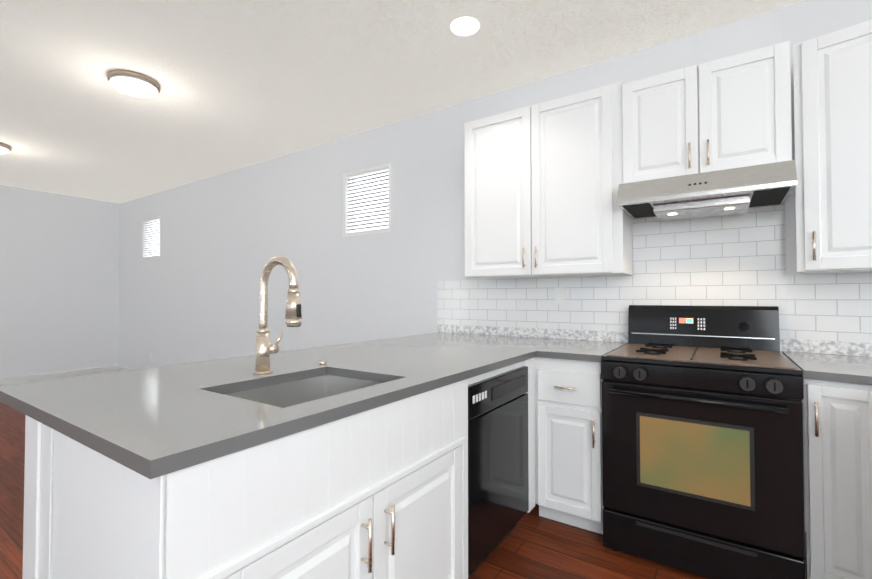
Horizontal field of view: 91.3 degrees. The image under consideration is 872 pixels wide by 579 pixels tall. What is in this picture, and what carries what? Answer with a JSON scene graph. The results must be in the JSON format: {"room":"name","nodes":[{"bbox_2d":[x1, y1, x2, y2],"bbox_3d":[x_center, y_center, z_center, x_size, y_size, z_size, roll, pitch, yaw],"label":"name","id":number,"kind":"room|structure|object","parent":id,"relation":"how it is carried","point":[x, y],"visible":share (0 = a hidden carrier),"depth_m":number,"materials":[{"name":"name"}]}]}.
{"room":"kitchen","nodes":[
{"label":"kitchen","id":0,"kind":"room"},
{"bbox_2d":[0,185,119,377],"bbox_3d":[-7.093,-0.092,4.222,0.150,2.740,6.670,-1,-1,34],"label":"wall","id":1,"kind":"structure","parent":0,"point":[59,277],"depth_m":6.30,"materials":[{"name":"white paint"}]},
{"bbox_2d":[0,366,115,384],"bbox_3d":[-6.995,1.228,4.196,0.014,0.100,6.480,-1,-1,34],"label":"baseboard","id":2,"kind":"structure","parent":1,"relation":"attached to","point":[30,378],"depth_m":6.27,"materials":[{"name":"white"}]},
{"bbox_2d":[0,0,801,202],"bbox_3d":[-2.343,-1.554,1.639,10.950,0.080,7.620,-1,-1,34],"label":"ceiling","id":3,"kind":"structure","parent":0,"point":[243,83],"depth_m":2.85,"materials":[{"name":"white paint"}]},
{"bbox_2d":[0,142,11,153],"bbox_3d":[-4.465,-1.419,4.263,0.310,0.083,0.310,-1,-1,34],"label":"flush ceiling light","id":4,"kind":"object","parent":3,"relation":"attached to","point":[5,148],"visible":1,"depth_m":4.29,"materials":[{"name":"beige glass"}]},
{"bbox_2d":[107,69,159,97],"bbox_3d":[-2.147,-1.444,3.035,0.310,0.083,0.310,-1,-1,34],"label":"flush ceiling light","id":5,"kind":"object","parent":3,"relation":"attached to","point":[132,83],"visible":1,"depth_m":2.96,"materials":[{"name":"beige glass"}]},
{"bbox_2d":[451,17,478,35],"bbox_3d":[0.165,-1.494,2.425,0.164,0.007,0.164,-1,-1,34],"label":"recessed light","id":6,"kind":"object","parent":3,"relation":"in","point":[464,26],"visible":1,"depth_m":2.42,"materials":[{"name":"white"}]},
{"bbox_2d":[0,402,806,578],"bbox_3d":[-2.343,1.266,1.583,10.950,0.080,7.620,-1,-1,34],"label":"floor","id":7,"kind":"structure","parent":0,"point":[533,545],"depth_m":2.02,"materials":[{"name":"brown wood"}]},
{"bbox_2d":[32,372,475,578],"bbox_3d":[-0.444,0.780,1.376,0.637,0.882,1.107,-1,-1,34],"label":"base cabinet","id":8,"kind":"object","parent":7,"relation":"on","point":[409,457],"depth_m":1.05,"materials":[{"name":"white paint"}]},
{"bbox_2d":[0,332,575,479],"bbox_3d":[-0.237,0.355,2.095,1.100,0.068,2.549,-1,-1,34],"label":"countertop","id":9,"kind":"structure","parent":8,"relation":"on","point":[141,420],"depth_m":1.24,"materials":[{"name":"grey stone"}]},
{"bbox_2d":[252,256,301,375],"bbox_3d":[-0.560,0.094,1.562,0.238,0.431,0.114,-1,-1,34],"label":"faucet","id":10,"kind":"object","parent":9,"relation":"on","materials":[{"name":"silver metal"}]},
{"bbox_2d":[224,375,381,407],"bbox_3d":[-0.416,0.441,1.403,0.474,0.203,0.574,-1,-1,34],"label":"sink","id":11,"kind":"object","parent":9,"relation":"in","point":[286,392],"depth_m":1.62,"materials":[{"name":"silver metal"}]},
{"bbox_2d":[476,356,531,569],"bbox_3d":[0.048,0.794,2.061,0.582,0.882,0.661,-1,-1,34],"label":"base cabinet","id":12,"kind":"object","parent":7,"relation":"on","point":[504,393],"depth_m":1.91,"materials":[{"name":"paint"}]},
{"bbox_2d":[468,361,528,578],"bbox_3d":[0.070,0.785,2.071,0.566,0.861,0.616,-1,-1,34],"label":"dishwasher","id":13,"kind":"object","parent":12,"relation":"in","point":[498,396],"depth_m":1.86,"materials":[{"name":"black metal"}]},
{"bbox_2d":[532,344,603,533],"bbox_3d":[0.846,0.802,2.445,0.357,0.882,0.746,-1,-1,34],"label":"base cabinet","id":14,"kind":"object","parent":7,"relation":"on","point":[568,441],"visible":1,"depth_m":2.16,"materials":[{"name":"white paint"}]},
{"bbox_2d":[601,305,805,578],"bbox_3d":[1.284,0.661,2.108,0.741,1.150,0.795,-1,-1,34],"label":"range","id":15,"kind":"object","parent":7,"relation":"on","point":[702,447],"visible":1,"depth_m":1.83,"materials":[{"name":"black metal"}]},
{"bbox_2d":[818,399,871,578],"bbox_3d":[1.835,0.780,1.331,0.925,0.882,1.348,-1,-1,34],"label":"base cabinet","id":16,"kind":"object","parent":7,"relation":"on","point":[838,426],"depth_m":1.56,"materials":[{"name":"white paint"}]},
{"bbox_2d":[782,351,871,426],"bbox_3d":[1.832,0.322,1.386,0.980,0.032,1.421,-1,-1,34],"label":"countertop","id":17,"kind":"structure","parent":16,"relation":"on","point":[842,382],"depth_m":1.60,"materials":[{"name":"grey stone"}]},
{"bbox_2d":[118,8,785,368],"bbox_3d":[-1.685,-0.082,4.703,8.600,2.740,0.150,-1,-1,34],"label":"wall","id":18,"kind":"structure","parent":0,"point":[191,294],"depth_m":4.25,"materials":[{"name":"white paint"}]},
{"bbox_2d":[116,365,131,370],"bbox_3d":[-2.459,1.246,5.093,6.550,0.100,0.017,-1,-1,34],"label":"baseboard","id":19,"kind":"structure","parent":18,"relation":"attached to","point":[118,368],"depth_m":6.81,"materials":[{"name":"white"}]},
{"bbox_2d":[142,216,160,258],"bbox_3d":[-4.198,-0.763,6.401,0.610,0.610,0.149,-1,-1,34],"label":"window","id":20,"kind":"structure","parent":18,"relation":"in","point":[151,235],"depth_m":6.47,"materials":[{"name":"white"}]},
{"bbox_2d":[343,163,390,236],"bbox_3d":[-0.605,-0.812,3.994,0.600,0.610,0.149,-1,-1,34],"label":"window","id":21,"kind":"structure","parent":18,"relation":"in","point":[366,200],"depth_m":4.00,"materials":[{"name":"white"}]},
{"bbox_2d":[464,82,632,278],"bbox_3d":[0.699,-0.627,2.799,1.023,1.086,0.372,-1,-1,34],"label":"upper cabinet","id":22,"kind":"object","parent":18,"relation":"attached to","point":[543,180],"visible":1,"depth_m":2.62,"materials":[{"name":"white paint"}]},
{"bbox_2d":[437,204,786,350],"bbox_3d":[0.927,-0.057,2.853,2.198,0.784,0.012,-1,-1,34],"label":"backsplash","id":23,"kind":"structure","parent":18,"relation":"attached to","point":[733,260],"depth_m":2.60,"materials":[{"name":"tile"}]},
{"bbox_2d":[554,287,564,303],"bbox_3d":[0.841,0.044,2.900,0.070,0.115,0.008,-1,-1,34],"label":"outlet","id":24,"kind":"object","parent":23,"relation":"attached to","point":[559,295],"visible":1,"depth_m":2.90,"materials":[{"name":"white plastic"}]},
{"bbox_2d":[621,41,791,183],"bbox_3d":[1.429,-0.865,2.308,0.736,0.590,0.382,-1,-1,34],"label":"upper cabinet","id":25,"kind":"object","parent":18,"relation":"attached to","point":[731,112],"visible":0.73,"depth_m":2.15,"materials":[{"name":"white paint"}]},
{"bbox_2d":[617,160,796,220],"bbox_3d":[1.394,-0.486,2.249,0.732,0.166,0.488,-1,-1,34],"label":"range hood","id":26,"kind":"object","parent":25,"relation":"attached to","point":[739,190],"visible":1,"depth_m":2.09,"materials":[{"name":"silver metal"}]},
{"bbox_2d":[782,0,871,531],"bbox_3d":[3.014,-0.153,1.152,0.150,2.740,3.200,1,-2,-44],"label":"wall","id":27,"kind":"structure","parent":0,"point":[804,20],"depth_m":2.20,"materials":[{"name":"white paint"}]},
{"bbox_2d":[786,273,871,356],"bbox_3d":[2.432,0.112,1.627,0.012,0.396,1.700,1,-2,-44],"label":"backsplash","id":28,"kind":"structure","parent":27,"relation":"attached to","point":[829,313],"depth_m":2.11,"materials":[{"name":"tile"}]},
{"bbox_2d":[793,19,871,273],"bbox_3d":[2.067,-0.616,1.758,0.372,1.061,0.875,1,-2,-44],"label":"upper cabinet","id":29,"kind":"object","parent":27,"relation":"attached to","point":[833,109],"visible":1,"depth_m":1.87,"materials":[{"name":"white paint"}]}
]}

